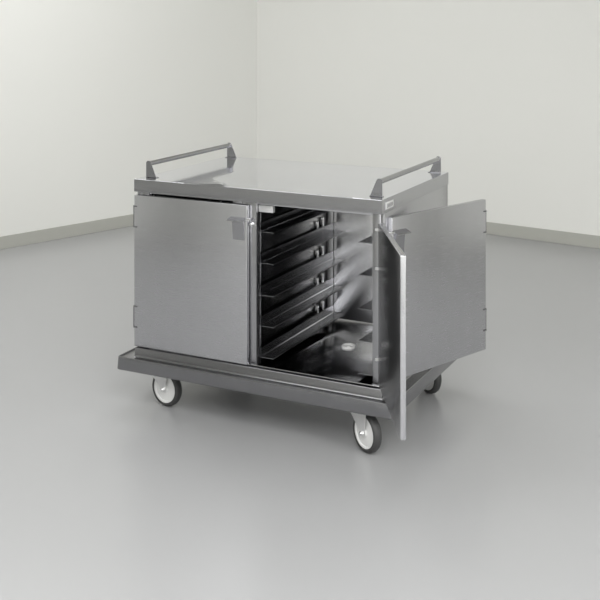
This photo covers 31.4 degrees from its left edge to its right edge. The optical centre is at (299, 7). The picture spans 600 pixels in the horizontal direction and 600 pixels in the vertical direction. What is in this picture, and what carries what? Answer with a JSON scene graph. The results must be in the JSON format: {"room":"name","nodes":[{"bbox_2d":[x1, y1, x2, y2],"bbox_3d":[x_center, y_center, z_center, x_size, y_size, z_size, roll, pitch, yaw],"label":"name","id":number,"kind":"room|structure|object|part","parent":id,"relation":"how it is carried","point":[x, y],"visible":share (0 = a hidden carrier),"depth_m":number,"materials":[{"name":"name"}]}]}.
{"room":"empty room","nodes":[
{"label":"empty room","id":0,"kind":"room"},
{"bbox_2d":[0,0,256,236],"bbox_3d":[-4.401,0.025,4.515,0.100,3.100,11.700,0,0,44],"label":"wall","id":1,"kind":"structure","parent":0,"point":[92,92],"depth_m":7.56,"materials":[{"name":"paint"}]},
{"bbox_2d":[0,214,132,249],"bbox_3d":[-4.361,1.534,4.476,0.012,0.082,11.500,0,0,44],"label":"baseboard","id":2,"kind":"structure","parent":1,"relation":"attached to","point":[15,240],"depth_m":7.28,"materials":[{"name":"white paint"}]},
{"bbox_2d":[0,226,599,599],"bbox_3d":[-0.684,1.625,1.892,9.069,0.100,13.180,0,0,44],"label":"floor","id":3,"kind":"structure","parent":0,"point":[109,491],"depth_m":3.67,"materials":[{"name":"concrete"}]},
{"bbox_2d":[117,143,486,452],"bbox_3d":[-0.018,1.092,4.079,1.354,0.966,1.204,0,0,27],"label":"trolley","id":4,"kind":"object","parent":3,"relation":"on","point":[353,289],"visible":1,"depth_m":4.05,"materials":[{"name":"metal"}]},
{"bbox_3d":[-0.606,1.030,4.218,0.044,0.610,0.032,0,0,27],"label":"corner post","id":5,"kind":"part","parent":4,"relation":"part of","materials":[{"name":"metal"}]},
{"bbox_3d":[-0.484,1.030,4.525,0.012,0.613,0.691,0,0,27],"label":"panel","id":6,"kind":"part","parent":4,"relation":"part of","materials":[{"name":"metal"}]},
{"bbox_3d":[-0.461,0.621,4.520,0.019,0.019,0.632,0,0,27],"label":"push handle","id":7,"kind":"part","parent":4,"relation":"part of","materials":[{"name":"metal"}]},
{"bbox_3d":[-0.421,1.034,4.093,0.510,0.595,0.018,0,0,27],"label":"cabinet door","id":8,"kind":"part","parent":4,"relation":"part of","materials":[{"name":"metal"}]},
{"bbox_3d":[-0.442,0.825,4.503,0.054,0.037,0.653,0,0,27],"label":"tray rail","id":9,"kind":"part","parent":4,"relation":"part of","materials":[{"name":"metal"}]},
{"bbox_3d":[-0.237,0.826,3.975,0.070,0.085,0.028,0,0,27],"label":"door handle","id":10,"kind":"part","parent":4,"relation":"part of","materials":[{"name":"metal"}]},
{"bbox_3d":[-0.181,1.030,4.005,0.063,0.610,0.032,0,0,27],"label":"post","id":11,"kind":"part","parent":4,"relation":"part of","materials":[{"name":"metal"}]},
{"bbox_3d":[-0.020,1.338,4.290,1.031,0.010,0.693,0,0,27],"label":"panel","id":12,"kind":"part","parent":4,"relation":"part of","materials":[{"name":"metal"}]},
{"bbox_3d":[-0.018,0.731,4.295,1.027,0.010,0.679,0,0,27],"label":"ceiling panel","id":13,"kind":"part","parent":4,"relation":"part of","materials":[{"name":"metal"}]},
{"bbox_2d":[117,346,456,418],"bbox_3d":[-0.019,1.379,4.294,1.161,0.082,0.821,0,0,27],"label":"base","id":14,"kind":"object","parent":4,"relation":"on","point":[321,376],"depth_m":3.97,"materials":[{"name":"metal"}]},
{"bbox_2d":[134,156,447,213],"bbox_3d":[-0.022,0.695,4.287,1.051,0.058,0.721,0,0,27],"label":"countertop","id":15,"kind":"structure","parent":4,"relation":"on","point":[340,187],"depth_m":4.12,"materials":[{"name":"metal"}]},
{"bbox_3d":[-0.016,1.034,4.300,0.010,0.597,0.645,0,0,27],"label":"divider panel","id":16,"kind":"part","parent":4,"relation":"part of","materials":[{"name":"metal"}]},
{"bbox_3d":[0.021,0.825,4.272,0.054,0.037,0.653,0,0,27],"label":"tray rail","id":17,"kind":"part","parent":4,"relation":"part of","materials":[{"name":"metal"}]},
{"bbox_3d":[0.131,1.034,4.593,1.027,0.597,0.012,0,0,27],"label":"panel","id":18,"kind":"part","parent":4,"relation":"part of","materials":[{"name":"metal"}]},
{"bbox_3d":[0.021,1.294,4.272,0.054,0.037,0.653,0,0,27],"label":"tray rail","id":19,"kind":"part","parent":4,"relation":"part of","materials":[{"name":"metal"}]},
{"bbox_3d":[0.021,1.177,4.272,0.054,0.037,0.653,0,0,27],"label":"tray rail","id":20,"kind":"part","parent":4,"relation":"part of","materials":[{"name":"metal"}]},
{"bbox_3d":[0.021,1.062,4.272,0.054,0.037,0.653,0,0,27],"label":"tray rail","id":21,"kind":"part","parent":4,"relation":"part of","materials":[{"name":"metal"}]},
{"bbox_3d":[0.021,0.942,4.272,0.054,0.037,0.653,0,0,27],"label":"tray rail","id":22,"kind":"part","parent":4,"relation":"part of","materials":[{"name":"metal"}]},
{"bbox_3d":[0.378,1.294,4.093,0.054,0.037,0.653,0,0,27],"label":"tray rail","id":23,"kind":"part","parent":4,"relation":"part of","materials":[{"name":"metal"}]},
{"bbox_3d":[0.378,1.177,4.093,0.054,0.037,0.653,0,0,27],"label":"tray rail","id":24,"kind":"part","parent":4,"relation":"part of","materials":[{"name":"metal"}]},
{"bbox_3d":[0.378,1.062,4.093,0.054,0.037,0.653,0,0,27],"label":"tray rail","id":25,"kind":"part","parent":4,"relation":"part of","materials":[{"name":"metal"}]},
{"bbox_3d":[0.378,0.942,4.093,0.054,0.037,0.653,0,0,27],"label":"tray rail","id":26,"kind":"part","parent":4,"relation":"part of","materials":[{"name":"metal"}]},
{"bbox_3d":[0.378,0.825,4.093,0.054,0.037,0.653,0,0,27],"label":"tray rail","id":27,"kind":"part","parent":4,"relation":"part of","materials":[{"name":"metal"}]},
{"bbox_3d":[0.278,1.030,3.777,0.034,0.610,0.032,0,0,27],"label":"corner post","id":28,"kind":"part","parent":4,"relation":"part of","materials":[{"name":"metal"}]},
{"bbox_3d":[0.318,0.700,3.789,0.003,0.026,0.074,0,0,27],"label":"rating plate","id":29,"kind":"part","parent":4,"relation":"part of","materials":[{"name":"metal"}]},
{"bbox_3d":[0.298,1.036,3.486,0.018,0.563,0.483,0,0,-4],"label":"cabinet door","id":30,"kind":"part","parent":4,"relation":"part of","materials":[{"name":"metal"}]},
{"bbox_3d":[0.362,0.832,3.782,0.070,0.085,0.028,0,0,-42],"label":"door handle","id":31,"kind":"part","parent":4,"relation":"part of","materials":[{"name":"metal"}]},
{"bbox_3d":[0.424,0.621,4.079,0.019,0.019,0.632,0,0,27],"label":"push handle","id":32,"kind":"part","parent":4,"relation":"part of","materials":[{"name":"metal"}]},
{"bbox_3d":[0.446,1.030,4.061,0.012,0.613,0.691,0,0,27],"label":"panel","id":33,"kind":"part","parent":4,"relation":"part of","materials":[{"name":"metal"}]},
{"bbox_3d":[0.516,1.033,3.954,0.534,0.580,0.018,0,0,-42],"label":"cabinet door","id":34,"kind":"part","parent":4,"relation":"part of","materials":[{"name":"metal"}]},
{"bbox_2d":[257,0,599,235],"bbox_3d":[3.363,0.025,6.045,9.200,3.100,0.100,0,0,35],"label":"wall","id":35,"kind":"structure","parent":0,"point":[506,93],"depth_m":7.59,"materials":[{"name":"paint"}]},
{"bbox_2d":[486,222,599,248],"bbox_3d":[3.331,1.534,6.000,9.000,0.082,0.012,0,0,35],"label":"baseboard","id":36,"kind":"structure","parent":35,"relation":"attached to","point":[569,238],"depth_m":7.18,"materials":[{"name":"white paint"}]}
]}

